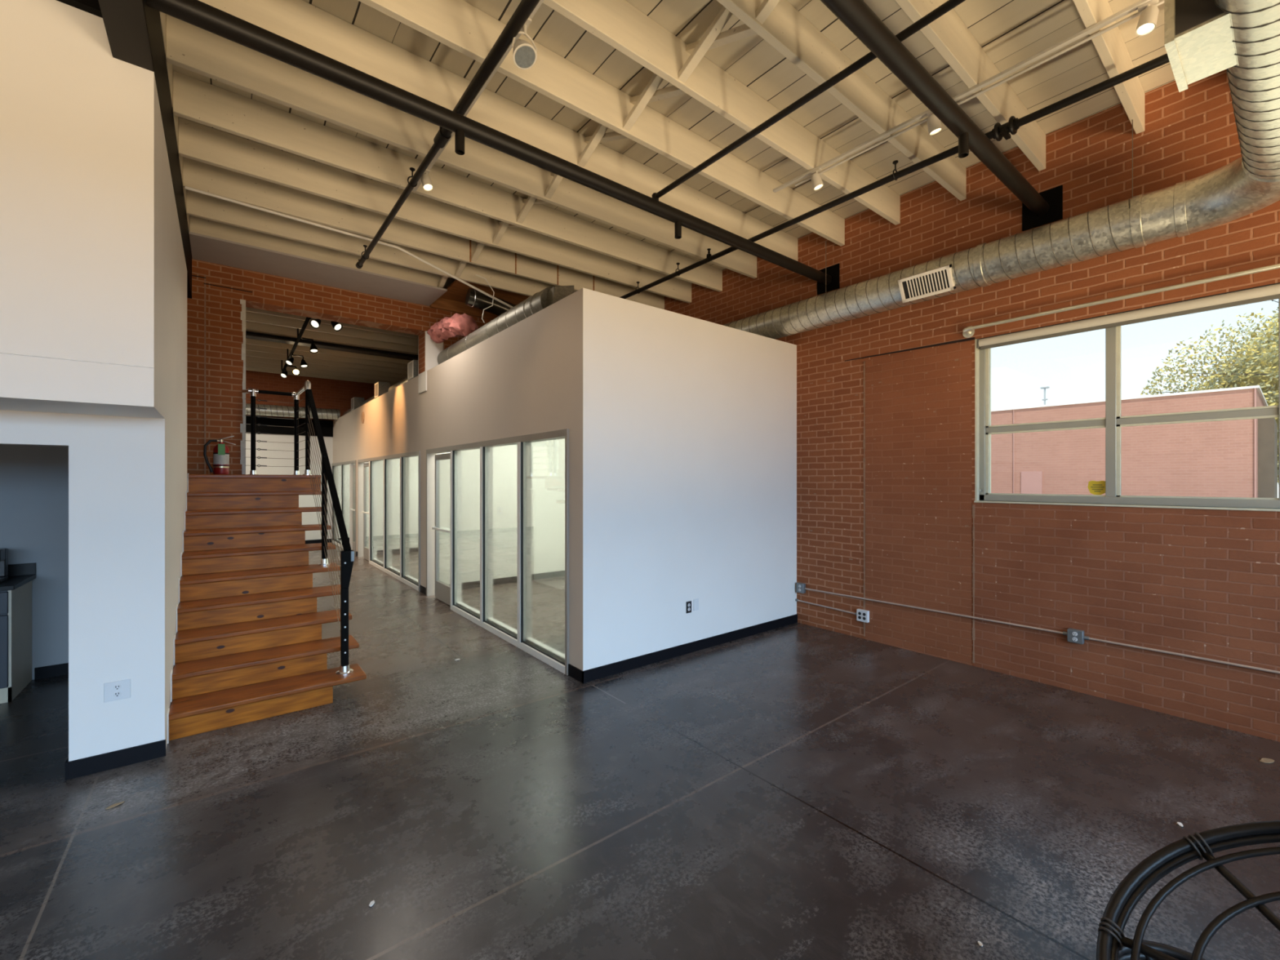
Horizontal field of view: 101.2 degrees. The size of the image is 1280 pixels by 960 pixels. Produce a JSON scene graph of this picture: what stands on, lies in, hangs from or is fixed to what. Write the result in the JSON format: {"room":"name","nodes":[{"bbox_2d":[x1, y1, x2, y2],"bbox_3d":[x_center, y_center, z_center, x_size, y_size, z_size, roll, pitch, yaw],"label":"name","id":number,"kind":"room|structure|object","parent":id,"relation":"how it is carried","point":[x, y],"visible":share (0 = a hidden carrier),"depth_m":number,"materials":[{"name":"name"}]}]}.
{"room":"open-plan office","nodes":[
{"label":"open-plan office","id":0,"kind":"room"},
{"bbox_2d":[0,444,68,679],"bbox_3d":[-6.841,0.130,3.367,5.690,3.200,0.110,0,0,-39],"label":"wall","id":1,"kind":"structure","parent":0,"point":[34,479],"depth_m":4.59,"materials":[{"name":"grey paint"}]},
{"bbox_2d":[34,662,68,679],"bbox_3d":[-4.913,1.680,4.824,0.860,0.100,0.012,0,0,-39],"label":"baseboard","id":2,"kind":"structure","parent":1,"relation":"attached to","point":[44,672],"depth_m":4.61,"materials":[{"name":"black plastic"}]},
{"bbox_2d":[0,0,186,761],"bbox_3d":[-5.896,-0.300,2.285,5.820,4.060,3.402,0,0,-39],"label":"wall","id":3,"kind":"structure","parent":0,"point":[93,268],"depth_m":2.73,"materials":[{"name":"white paint"}]},
{"bbox_2d":[7,562,35,576],"bbox_3d":[-6.408,0.768,3.625,2.988,0.100,0.023,0,0,-39],"label":"backsplash","id":4,"kind":"structure","parent":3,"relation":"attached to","point":[22,569],"depth_m":4.50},
{"bbox_2d":[56,0,102,17],"bbox_3d":[-4.978,-2.625,1.003,5.660,0.590,0.350,0,0,-39],"label":"cross beam","id":5,"kind":"structure","parent":3,"relation":"on","point":[92,6],"depth_m":2.59,"materials":[{"name":"black metal"}]},
{"bbox_2d":[64,739,165,780],"bbox_3d":[-3.184,1.680,3.211,0.432,0.100,0.134,0,0,-39],"label":"baseboard","id":6,"kind":"structure","parent":3,"relation":"attached to","point":[125,757],"depth_m":3.15,"materials":[{"name":"black plastic"}]},
{"bbox_2d":[103,678,130,702],"bbox_3d":[-3.146,1.268,3.163,0.115,0.115,0.012,0,0,-39],"label":"wall outlet","id":7,"kind":"object","parent":3,"relation":"attached to","point":[117,690],"visible":1,"depth_m":3.16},
{"bbox_2d":[113,684,121,697],"bbox_3d":[-3.145,1.268,3.161,0.034,0.076,0.003,0,0,-39],"label":"receptacle","id":8,"kind":"object","parent":7,"relation":"attached to","point":[117,687],"depth_m":3.16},
{"bbox_2d":[97,0,191,298],"bbox_3d":[-1.934,-2.539,1.860,0.161,0.781,11.120,0,0,-39],"label":"steel beam","id":9,"kind":"structure","parent":3,"relation":"on","point":[135,31],"depth_m":2.81,"materials":[{"name":"metal"}]},
{"bbox_2d":[245,370,391,540],"bbox_3d":[-10.811,-0.600,12.995,11.670,4.660,0.300,0,0,-39],"label":"wall","id":10,"kind":"structure","parent":0,"point":[283,451],"depth_m":14.14,"materials":[{"name":"white paint"}]},
{"bbox_2d":[245,415,333,436],"bbox_3d":[-10.792,-1.420,12.972,11.670,0.440,0.360,0,0,-39],"label":"trim","id":11,"kind":"structure","parent":10,"relation":"attached to","point":[326,426],"depth_m":13.87,"materials":[{"name":"black metal"}]},
{"bbox_2d":[245,403,340,419],"bbox_3d":[-10.735,-1.718,11.841,6.952,0.326,0.284,0,0,-39],"label":"duct","id":12,"kind":"object","parent":10,"relation":"attached to","point":[329,414],"visible":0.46,"depth_m":13.19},
{"bbox_2d":[186,257,491,474],"bbox_3d":[-5.492,-0.600,6.314,11.670,4.660,0.380,0,0,-39],"label":"wall","id":13,"kind":"structure","parent":0,"point":[221,295],"depth_m":6.50,"materials":[{"name":"brick"}]},
{"bbox_2d":[245,330,418,360],"bbox_3d":[-7.059,-2.578,9.246,10.470,0.075,0.260,0,0,-39],"label":"girder","id":14,"kind":"object","parent":13,"relation":"attached to","point":[249,335],"visible":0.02,"depth_m":10.10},
{"bbox_2d":[429,280,529,319],"bbox_3d":[-1.618,-2.705,8.391,3.000,0.190,1.245,0,0,-39],"label":"bare sheathing","id":15,"kind":"object","parent":13,"relation":"attached to","point":[453,300],"visible":0.11,"depth_m":7.98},
{"bbox_2d":[333,288,582,671],"bbox_3d":[-4.465,0.045,9.586,0.130,3.370,12.938,0,0,-39],"label":"wall","id":16,"kind":"structure","parent":0,"point":[526,378],"depth_m":5.82,"materials":[{"name":"beige paint"}]},
{"bbox_2d":[332,460,356,555],"bbox_3d":[-7.478,0.637,13.334,0.127,2.185,3.260,0,0,-39],"label":"window","id":17,"kind":"structure","parent":16,"relation":"in","point":[342,472],"depth_m":13.16,"materials":[{"name":"glass"}]},
{"bbox_2d":[350,464,355,553],"bbox_3d":[-6.684,0.675,12.318,0.091,2.090,0.600,0,0,-39],"label":"door","id":18,"kind":"structure","parent":17,"relation":"attached to","point":[353,465],"depth_m":12.51,"materials":[{"name":"metal"}]},
{"bbox_2d":[343,360,418,414],"bbox_3d":[-5.712,-1.792,11.366,0.409,0.295,7.500,0,0,-39],"label":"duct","id":19,"kind":"object","parent":16,"relation":"on","point":[380,388],"visible":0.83,"depth_m":10.37,"materials":[{"name":"metal"}]},
{"bbox_2d":[357,450,420,591],"bbox_3d":[-4.838,0.637,10.017,0.127,2.185,4.700,0,0,-39],"label":"glass partition","id":20,"kind":"structure","parent":16,"relation":"in","point":[394,480],"depth_m":9.48,"materials":[{"name":"glass"}]},
{"bbox_2d":[361,462,368,560],"bbox_3d":[-5.843,0.675,11.261,0.091,2.090,0.820,0,0,-39],"label":"door","id":21,"kind":"structure","parent":20,"relation":"attached to","point":[366,465],"depth_m":11.49,"materials":[{"name":"glass"}]},
{"bbox_2d":[426,428,568,675],"bbox_3d":[-1.873,0.637,6.293,0.127,2.185,4.100,0,0,-39],"label":"glass partition","id":22,"kind":"structure","parent":16,"relation":"in","point":[509,496],"depth_m":5.63,"materials":[{"name":"glass"}]},
{"bbox_2d":[431,453,450,605],"bbox_3d":[-2.755,0.675,7.381,0.091,2.090,0.820,0,0,-39],"label":"door","id":23,"kind":"structure","parent":22,"relation":"attached to","point":[442,461],"depth_m":7.47,"materials":[{"name":"glass"}]},
{"bbox_2d":[0,542,1279,959],"bbox_3d":[-4.473,1.805,5.354,12.070,0.150,20.150,0,0,-39],"label":"floor","id":24,"kind":"structure","parent":0,"point":[797,791],"depth_m":2.70,"materials":[{"name":"concrete"}]},
{"bbox_2d":[0,580,31,703],"bbox_3d":[-6.211,1.292,3.399,2.915,0.875,0.615,0,0,-39],"label":"base cabinet","id":25,"kind":"object","parent":24,"relation":"on","point":[15,605],"visible":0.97,"depth_m":4.17,"materials":[{"name":"grey metal"}]},
{"bbox_2d":[0,562,35,591],"bbox_3d":[-6.223,0.786,3.392,2.988,0.136,0.618,0,0,-39],"label":"countertop","id":26,"kind":"structure","parent":25,"relation":"on","point":[19,575],"depth_m":4.46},
{"bbox_2d":[0,548,8,582],"bbox_3d":[-5.232,0.686,4.169,0.245,0.263,0.200,0,0,-39],"label":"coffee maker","id":27,"kind":"object","parent":26,"relation":"on","point":[3,552],"visible":1,"depth_m":4.26,"materials":[{"name":"black plastic"}]},
{"bbox_2d":[167,473,366,743],"bbox_3d":[-4.258,0.830,4.807,2.525,1.800,3.576,0,0,-39],"label":"staircase","id":28,"kind":"structure","parent":24,"relation":"on","point":[249,646],"depth_m":4.46,"materials":[{"name":"brown wood"}]},
{"bbox_2d":[203,435,235,474],"bbox_3d":[-4.971,-0.295,6.214,0.177,0.470,0.259,0,0,21],"label":"fire extinguisher","id":29,"kind":"object","parent":28,"relation":"on","point":[220,451],"visible":0.91,"depth_m":6.18,"materials":[{"name":"red metal"}]},
{"bbox_2d":[241,386,305,475],"bbox_3d":[-4.452,-0.601,6.409,0.626,1.082,0.857,0,0,-39],"label":"guard","id":30,"kind":"object","parent":28,"relation":"on","point":[252,392],"visible":0.94,"depth_m":6.60,"materials":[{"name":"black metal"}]},
{"bbox_2d":[302,380,354,675],"bbox_3d":[-3.171,0.185,5.240,0.140,2.734,2.676,0,0,-39],"label":"stair railing","id":31,"kind":"object","parent":28,"relation":"on","point":[347,555],"visible":1,"depth_m":4.82,"materials":[{"name":"black metal"}]},
{"bbox_2d":[1096,820,1279,959],"bbox_3d":[1.613,1.303,1.099,1.011,0.854,1.068,0,0,-39],"label":"papasan chair","id":32,"kind":"object","parent":24,"relation":"on","point":[1112,944],"visible":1,"depth_m":1.55,"materials":[{"name":"black wicker"}]},
{"bbox_2d":[172,0,1175,288],"bbox_3d":[-4.473,-2.990,5.354,12.070,0.120,20.150,0,0,-39],"label":"ceiling","id":33,"kind":"structure","parent":0,"point":[1010,33],"depth_m":3.79,"materials":[{"name":"wood"}]},
{"bbox_2d":[189,215,442,286],"bbox_3d":[-3.836,-2.785,6.542,2.694,0.290,0.050,0,0,-39],"label":"joist","id":34,"kind":"object","parent":33,"relation":"attached to","point":[197,224],"visible":0.51,"depth_m":6.34,"materials":[{"name":"beige paint"}]},
{"bbox_2d":[189,231,447,306],"bbox_3d":[-4.000,-2.639,6.772,2.724,0.022,0.820,0,0,-39],"label":"soffit panel","id":35,"kind":"object","parent":34,"relation":"attached to","point":[206,248],"visible":1,"depth_m":6.57,"materials":[{"name":"paint"}]},
{"bbox_2d":[245,365,398,385],"bbox_3d":[-9.569,-2.775,12.399,10.470,0.310,0.050,0,0,-39],"label":"joist","id":36,"kind":"object","parent":33,"relation":"attached to","point":[247,368],"visible":0.02,"depth_m":13.44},
{"bbox_2d":[245,360,404,382],"bbox_3d":[-9.189,-2.775,11.921,10.470,0.310,0.050,0,0,-39],"label":"joist","id":37,"kind":"object","parent":33,"relation":"attached to","point":[247,363],"visible":0.02,"depth_m":13.01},
{"bbox_2d":[245,343,407,369],"bbox_3d":[-8.049,-2.775,10.490,10.470,0.310,0.050,0,0,-39],"label":"joist","id":38,"kind":"object","parent":33,"relation":"attached to","point":[248,347],"visible":0.02,"depth_m":11.44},
{"bbox_2d":[245,350,407,374],"bbox_3d":[-8.429,-2.775,10.967,10.470,0.310,0.050,0,0,-39],"label":"joist","id":39,"kind":"object","parent":33,"relation":"attached to","point":[251,353],"visible":0.02,"depth_m":11.98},
{"bbox_2d":[245,355,407,378],"bbox_3d":[-8.809,-2.775,11.444,10.470,0.310,0.050,0,0,-39],"label":"joist","id":40,"kind":"object","parent":33,"relation":"attached to","point":[248,358],"visible":0.02,"depth_m":12.55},
{"bbox_2d":[245,337,411,364],"bbox_3d":[-7.670,-2.775,10.012,10.470,0.310,0.050,0,0,-39],"label":"joist","id":41,"kind":"object","parent":33,"relation":"attached to","point":[249,341],"visible":0.02,"depth_m":10.95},
{"bbox_2d":[281,316,311,373],"bbox_3d":[-6.356,-2.506,9.639,0.060,0.248,5.200,0,0,-38],"label":"track","id":42,"kind":"object","parent":41,"relation":"hanging from","point":[307,320],"visible":0.75,"depth_m":9.08,"materials":[{"name":"black metal"}]},
{"bbox_2d":[309,319,320,328],"bbox_3d":[-4.616,-2.268,7.476,0.144,0.224,0.149,0,0,-39],"label":"spotlight","id":43,"kind":"object","parent":42,"relation":"hanging from","point":[315,323],"visible":0.89,"depth_m":7.45,"materials":[{"name":"black metal"}]},
{"bbox_2d":[245,311,418,346],"bbox_3d":[-6.530,-2.775,8.581,10.470,0.310,0.050,0,0,-39],"label":"joist","id":44,"kind":"object","parent":33,"relation":"attached to","point":[250,317],"visible":0.02,"depth_m":9.37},
{"bbox_2d":[245,320,418,354],"bbox_3d":[-6.910,-2.775,9.058,10.470,0.310,0.050,0,0,-39],"label":"joist","id":45,"kind":"object","parent":33,"relation":"attached to","point":[252,326],"visible":0.02,"depth_m":9.89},
{"bbox_2d":[245,306,418,338],"bbox_3d":[-6.150,-2.775,8.103,10.470,0.310,0.050,0,0,-39],"label":"joist","id":46,"kind":"object","parent":33,"relation":"attached to","point":[247,309],"visible":0.02,"depth_m":8.82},
{"bbox_2d":[245,328,418,355],"bbox_3d":[-7.290,-2.775,9.535,10.470,0.310,0.050,0,0,-39],"label":"joist","id":47,"kind":"object","parent":33,"relation":"attached to","point":[246,329],"visible":0.02,"depth_m":10.47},
{"bbox_2d":[186,189,576,296],"bbox_3d":[-2.713,-2.787,6.641,4.574,0.286,0.050,0,0,-39],"label":"joist","id":48,"kind":"object","parent":33,"relation":"attached to","point":[197,205],"visible":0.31,"depth_m":6.04,"materials":[{"name":"beige paint"}]},
{"bbox_2d":[454,261,466,277],"bbox_3d":[-2.217,-2.785,6.647,0.062,0.263,0.585,0,0,-39],"label":"brace","id":49,"kind":"object","parent":48,"relation":"attached to","point":[462,264],"visible":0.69,"depth_m":6.75,"materials":[{"name":"beige paint"}]},
{"bbox_2d":[182,156,664,309],"bbox_3d":[-1.871,-2.783,6.521,5.742,0.294,0.058,0,0,-39],"label":"joist","id":50,"kind":"object","parent":33,"relation":"attached to","point":[200,175],"visible":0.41,"depth_m":5.72,"materials":[{"name":"beige paint"}]},
{"bbox_2d":[184,185,512,322],"bbox_3d":[-2.937,-2.344,5.866,3.249,0.604,0.234,0,0,-42],"label":"conduit","id":51,"kind":"object","parent":50,"relation":"attached to","point":[185,187],"visible":0.94,"depth_m":5.55,"materials":[{"name":"metal"}]},
{"bbox_2d":[471,242,484,262],"bbox_3d":[-1.849,-2.785,6.156,0.062,0.263,0.585,0,0,-39],"label":"brace","id":52,"kind":"object","parent":50,"relation":"attached to","point":[480,246],"visible":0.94,"depth_m":6.26,"materials":[{"name":"beige paint"}]},
{"bbox_2d":[178,117,691,303],"bbox_3d":[-1.492,-2.785,6.045,5.742,0.290,0.050,0,0,-39],"label":"joist","id":53,"kind":"object","parent":33,"relation":"attached to","point":[198,142],"visible":0.95,"depth_m":5.22,"materials":[{"name":"beige paint"}]},
{"bbox_2d":[492,221,509,244],"bbox_3d":[-1.453,-2.785,5.687,0.062,0.263,0.585,0,0,-39],"label":"brace","id":54,"kind":"object","parent":53,"relation":"attached to","point":[504,225],"visible":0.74,"depth_m":5.78,"materials":[{"name":"beige paint"}]},
{"bbox_2d":[173,71,722,291],"bbox_3d":[-1.110,-2.784,5.565,5.742,0.292,0.050,0,0,-39],"label":"joist","id":55,"kind":"object","parent":33,"relation":"attached to","point":[194,100],"visible":0.97,"depth_m":4.66,"materials":[{"name":"beige paint"}]},
{"bbox_2d":[516,195,536,223],"bbox_3d":[-1.072,-2.785,5.206,0.062,0.263,0.585,0,0,-39],"label":"brace","id":56,"kind":"object","parent":55,"relation":"attached to","point":[530,202],"visible":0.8,"depth_m":5.29,"materials":[{"name":"beige paint"}]},
{"bbox_2d":[165,13,756,278],"bbox_3d":[-0.733,-2.786,5.090,5.742,0.289,0.050,0,0,-39],"label":"joist","id":57,"kind":"object","parent":33,"relation":"attached to","point":[188,46],"visible":0.78,"depth_m":4.12,"materials":[{"name":"beige paint"}]},
{"bbox_2d":[544,173,563,199],"bbox_3d":[-0.695,-2.785,4.723,0.062,0.263,0.585,0,0,-39],"label":"brace","id":58,"kind":"object","parent":57,"relation":"attached to","point":[555,182],"visible":0.44,"depth_m":4.84,"materials":[{"name":"beige paint"}]},
{"bbox_2d":[198,0,797,261],"bbox_3d":[-0.345,-2.786,4.603,5.742,0.287,0.050,0,0,-39],"label":"joist","id":59,"kind":"object","parent":33,"relation":"attached to","point":[300,22],"visible":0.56,"depth_m":3.83,"materials":[{"name":"beige paint"}]},
{"bbox_2d":[577,124,608,167],"bbox_3d":[-0.330,-2.785,4.229,0.062,0.263,0.585,0,0,-39],"label":"brace","id":60,"kind":"object","parent":59,"relation":"attached to","point":[601,130],"visible":0.56,"depth_m":4.29,"materials":[{"name":"beige paint"}]},
{"bbox_2d":[584,131,626,143],"bbox_3d":[-0.276,-2.785,4.272,0.062,0.263,0.585,0,0,-39],"label":"brace","id":61,"kind":"object","parent":59,"relation":"attached to","point":[610,136],"visible":0.56,"depth_m":4.20,"materials":[{"name":"beige paint"}]},
{"bbox_2d":[357,0,844,245],"bbox_3d":[0.036,-2.784,4.125,5.742,0.293,0.050,0,0,-39],"label":"joist","id":62,"kind":"object","parent":33,"relation":"attached to","point":[459,25],"visible":0.93,"depth_m":3.83,"materials":[{"name":"beige paint"}]},
{"bbox_2d":[355,0,540,268],"bbox_3d":[-0.691,-2.559,2.904,0.088,0.162,8.405,0,0,-39],"label":"pipe","id":63,"kind":"object","parent":62,"relation":"hanging from","point":[525,8],"visible":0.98,"depth_m":3.40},
{"bbox_2d":[412,0,543,191],"bbox_3d":[-0.306,-2.628,2.568,0.034,0.020,5.600,0,0,-39],"label":"track","id":64,"kind":"object","parent":63,"relation":"attached to","point":[440,151],"visible":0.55,"depth_m":3.52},
{"bbox_2d":[421,168,433,191],"bbox_3d":[-1.807,-2.543,4.458,0.104,0.156,0.083,0,0,23],"label":"track spotlight","id":65,"kind":"object","parent":64,"relation":"attached to","point":[426,181],"visible":0.94,"depth_m":4.44,"materials":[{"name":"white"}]},
{"bbox_2d":[511,17,537,69],"bbox_3d":[-0.653,-2.494,2.985,0.134,0.251,0.151,0,0,7],"label":"spotlight","id":66,"kind":"object","parent":64,"relation":"hanging from","point":[524,55],"visible":0.98,"depth_m":2.98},
{"bbox_2d":[622,73,663,131],"bbox_3d":[0.068,-2.785,3.762,0.062,0.263,0.585,0,0,-39],"label":"brace","id":67,"kind":"object","parent":62,"relation":"attached to","point":[655,81],"visible":0.56,"depth_m":3.81,"materials":[{"name":"beige paint"}]},
{"bbox_2d":[630,85,686,104],"bbox_3d":[0.123,-2.785,3.806,0.062,0.263,0.585,0,0,-39],"label":"brace","id":68,"kind":"object","parent":62,"relation":"attached to","point":[670,91],"visible":0.66,"depth_m":3.72,"materials":[{"name":"beige paint"}]},
{"bbox_2d":[542,0,900,225],"bbox_3d":[0.420,-2.786,3.643,5.742,0.288,0.050,0,0,-39],"label":"joist","id":69,"kind":"object","parent":33,"relation":"attached to","point":[619,24],"visible":0.92,"depth_m":3.69,"materials":[{"name":"beige paint"}]},
{"bbox_2d":[678,6,733,83],"bbox_3d":[0.448,-2.785,3.280,0.062,0.263,0.585,0,0,-39],"label":"brace","id":70,"kind":"object","parent":69,"relation":"attached to","point":[724,15],"visible":1,"depth_m":3.31,"materials":[{"name":"beige paint"}]},
{"bbox_2d":[716,0,966,200],"bbox_3d":[0.802,-2.784,3.163,5.742,0.293,0.050,0,0,-39],"label":"joist","id":71,"kind":"object","parent":33,"relation":"attached to","point":[785,28],"visible":1,"depth_m":3.62,"materials":[{"name":"beige paint"}]},
{"bbox_2d":[685,23,757,53],"bbox_3d":[0.503,-2.785,3.324,0.062,0.263,0.585,0,0,-39],"label":"brace","id":72,"kind":"object","parent":71,"relation":"attached to","point":[741,32],"visible":0.67,"depth_m":3.24,"materials":[{"name":"beige paint"}]},
{"bbox_2d":[755,0,780,24],"bbox_3d":[0.861,-2.785,2.825,0.062,0.263,0.585,0,0,-39],"label":"brace","id":73,"kind":"object","parent":71,"relation":"attached to","point":[765,9],"visible":1,"depth_m":3.00,"materials":[{"name":"beige paint"}]},
{"bbox_2d":[619,53,1169,298],"bbox_3d":[1.902,-2.550,4.645,0.135,0.181,6.901,0,0,-40],"label":"pipe","id":74,"kind":"object","parent":71,"relation":"hanging from","point":[999,131],"visible":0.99,"depth_m":4.06,"materials":[{"name":"metal"}]},
{"bbox_2d":[773,0,1164,192],"bbox_3d":[2.380,-2.627,3.416,0.096,0.022,3.582,0,0,-40],"label":"track","id":75,"kind":"object","parent":71,"relation":"attached to","point":[1133,7],"visible":1,"depth_m":3.42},
{"bbox_2d":[810,168,823,190],"bbox_3d":[1.501,-2.543,4.449,0.103,0.156,0.084,0,0,5],"label":"track spotlight","id":76,"kind":"object","parent":75,"relation":"attached to","point":[817,184],"visible":1,"depth_m":4.42,"materials":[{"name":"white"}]},
{"bbox_2d":[927,111,942,135],"bbox_3d":[2.096,-2.544,3.735,0.099,0.155,0.088,0,0,-39],"label":"track spotlight","id":77,"kind":"object","parent":75,"relation":"attached to","point":[934,124],"visible":0.82,"depth_m":3.71,"materials":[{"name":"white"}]},
{"bbox_2d":[1135,0,1159,35],"bbox_3d":[2.788,-2.544,2.889,0.096,0.154,0.092,0,0,-39],"label":"track spotlight","id":78,"kind":"object","parent":75,"relation":"attached to","point":[1147,23],"visible":1,"depth_m":2.87,"materials":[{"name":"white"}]},
{"bbox_2d":[894,0,1045,171],"bbox_3d":[1.181,-2.784,2.686,5.742,0.291,0.050,0,0,-39],"label":"joist","id":79,"kind":"object","parent":33,"relation":"attached to","point":[950,37],"visible":1,"depth_m":3.50,"materials":[{"name":"beige paint"}]},
{"bbox_2d":[1072,0,1144,133],"bbox_3d":[1.561,-2.785,2.209,5.742,0.289,0.050,0,0,-39],"label":"joist","id":80,"kind":"object","parent":33,"relation":"attached to","point":[1110,46],"visible":1,"depth_m":3.37,"materials":[{"name":"beige paint"}]},
{"bbox_2d":[723,0,1279,338],"bbox_3d":[-0.427,-2.167,4.680,5.640,0.946,8.145,0,0,-39],"label":"spiral duct","id":81,"kind":"object","parent":80,"relation":"hanging from","point":[1203,38],"visible":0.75,"depth_m":3.54,"materials":[{"name":"metal"}]},
{"bbox_2d":[897,263,955,302],"bbox_3d":[2.635,-1.804,4.839,0.152,0.220,0.450,0,0,-39],"label":"register","id":82,"kind":"object","parent":81,"relation":"attached to","point":[939,279],"depth_m":4.81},
{"bbox_2d":[582,288,796,671],"bbox_3d":[0.673,0.045,5.483,3.058,3.370,0.119,0,0,-39],"label":"wall","id":83,"kind":"structure","parent":0,"point":[690,423],"depth_m":5.20,"materials":[{"name":"white paint"}]},
{"bbox_2d":[568,613,797,683],"bbox_3d":[0.639,1.680,5.515,3.070,0.100,0.236,0,0,-39],"label":"baseboard","id":84,"kind":"structure","parent":83,"relation":"attached to","point":[603,671],"depth_m":5.11,"materials":[{"name":"black plastic"}]},
{"bbox_2d":[664,69,1279,742],"bbox_3d":[0.072,-0.600,8.972,0.372,4.660,20.150,0,0,-39],"label":"wall","id":85,"kind":"structure","parent":0,"point":[887,509],"depth_m":4.62,"materials":[{"name":"brick"}]},
{"bbox_2d":[146,0,839,294],"bbox_3d":[-0.076,-2.284,4.266,5.754,0.332,0.280,0,0,-39],"label":"ceiling beam","id":86,"kind":"structure","parent":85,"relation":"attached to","point":[199,14],"depth_m":3.31,"materials":[{"name":"metal"}]},
{"bbox_2d":[652,0,965,200],"bbox_3d":[1.641,-2.375,2.530,0.060,0.070,4.915,0,0,-39],"label":"rod","id":87,"kind":"object","parent":86,"relation":"attached to","point":[948,5],"visible":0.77,"depth_m":3.24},
{"bbox_2d":[795,582,805,593],"bbox_3d":[1.932,1.296,6.312,0.054,0.115,0.100,0,0,-39],"label":"outlet box","id":88,"kind":"object","parent":85,"relation":"attached to","point":[800,587],"visible":1,"depth_m":6.29,"materials":[{"name":"grey metal"}]},
{"bbox_2d":[795,598,856,615],"bbox_3d":[2.142,1.464,6.063,0.028,0.047,0.820,0,0,-39],"label":"conduit","id":89,"kind":"object","parent":85,"relation":"attached to","point":[796,599],"visible":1,"depth_m":6.05,"materials":[{"name":"grey metal"}]},
{"bbox_2d":[856,608,869,622],"bbox_3d":[2.420,1.473,5.703,0.049,0.125,0.125,0,0,-39],"label":"outlet box","id":90,"kind":"object","parent":85,"relation":"attached to","point":[863,615],"visible":1,"depth_m":5.69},
{"bbox_2d":[804,587,1066,635],"bbox_3d":[2.740,1.283,5.312,0.028,0.060,2.540,0,0,-39],"label":"conduit","id":91,"kind":"object","parent":85,"relation":"attached to","point":[805,588],"visible":1,"depth_m":5.03,"materials":[{"name":"grey metal"}]},
{"bbox_2d":[820,0,1062,231],"bbox_3d":[1.180,-2.284,2.688,5.754,0.332,0.280,0,0,-39],"label":"beam","id":92,"kind":"structure","parent":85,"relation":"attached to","point":[1044,207],"depth_m":3.19,"materials":[{"name":"metal"}]},
{"bbox_2d":[1066,627,1084,644],"bbox_3d":[3.550,1.272,4.280,0.054,0.105,0.100,0,0,-39],"label":"outlet box","id":93,"kind":"object","parent":85,"relation":"attached to","point":[1076,636],"visible":1,"depth_m":4.26,"materials":[{"name":"grey metal"}]},
{"bbox_2d":[962,263,1279,337],"bbox_3d":[4.211,-1.380,3.403,0.111,0.100,3.879,0,0,-39],"label":"curtain rod","id":94,"kind":"object","parent":85,"relation":"attached to","point":[968,331],"visible":1,"depth_m":3.99,"materials":[{"name":"metal"}]},
{"bbox_2d":[974,298,1279,511],"bbox_3d":[4.360,-0.544,3.584,0.354,1.521,3.577,0,0,-39],"label":"window","id":95,"kind":"structure","parent":85,"relation":"in","point":[1113,421],"depth_m":4.18,"materials":[{"name":"metal"}]},
{"bbox_2d":[1088,480,1105,494],"bbox_3d":[3.720,0.067,4.271,0.004,0.126,0.124,0,0,-39],"label":"window sticker","id":96,"kind":"object","parent":95,"relation":"attached to","point":[1095,487],"visible":1,"depth_m":4.27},
{"bbox_2d":[1090,484,1104,492],"bbox_3d":[3.719,0.066,4.271,0.002,0.060,0.084,0,0,-39],"label":"print","id":97,"kind":"object","parent":96,"relation":"attached to","point":[1094,487],"depth_m":4.27},
{"bbox_2d":[977,282,1279,349],"bbox_3d":[4.246,-1.254,3.482,0.079,0.102,3.559,0,0,-39],"label":"roller shade","id":98,"kind":"object","parent":95,"relation":"attached to","point":[1271,291],"visible":1,"depth_m":3.99,"materials":[{"name":"fabric"}]},
{"bbox_2d":[1083,635,1279,674],"bbox_3d":[4.709,1.270,2.838,0.028,0.039,3.615,0,0,-39],"label":"conduit","id":99,"kind":"object","parent":85,"relation":"attached to","point":[1086,637],"visible":1,"depth_m":3.79,"materials":[{"name":"grey metal"}]},
{"bbox_3d":[-3.305,-1.454,10.585,2.928,0.368,12.820,0,0,-39],"label":"ceiling","id":100,"kind":"structure","parent":0,"visible":0},
{"bbox_2d":[437,285,573,364],"bbox_3d":[-1.888,-1.854,6.773,0.351,0.428,3.356,0,0,-39],"label":"duct","id":101,"kind":"object","parent":100,"relation":"on","point":[548,296],"visible":0.44,"depth_m":6.03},
{"bbox_2d":[426,313,478,342],"bbox_3d":[-2.735,-2.168,7.562,0.886,0.367,0.401,0,0,37],"label":"insulation batt","id":102,"kind":"object","parent":101,"relation":"on","point":[462,325],"visible":0.98,"depth_m":7.36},
{"bbox_2d":[465,288,515,315],"bbox_3d":[-1.811,-2.361,7.422,1.251,0.466,0.254,0,0,-32],"label":"duct","id":103,"kind":"object","parent":101,"relation":"on","point":[476,299],"visible":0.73,"depth_m":7.14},
{"bbox_3d":[27.364,2.055,34.563,74.130,0.050,140.000,0,0,-39],"label":"ground","id":104,"kind":"structure","parent":0,"visible":0},
{"bbox_2d":[991,385,1277,497],"bbox_3d":[13.822,-0.150,19.566,6.100,4.360,12.600,0,0,-39],"label":"brick building","id":105,"kind":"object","parent":104,"relation":"on","point":[1237,458],"visible":0.5,"depth_m":14.46,"materials":[{"name":"pink brick"}]},
{"bbox_2d":[1140,299,1278,482],"bbox_3d":[26.583,-3.019,15.884,9.440,10.133,17.503,0,0,-31],"label":"tree","id":106,"kind":"object","parent":104,"relation":"on","point":[1259,366],"visible":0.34,"depth_m":19.41,"materials":[{"name":"green plant"}]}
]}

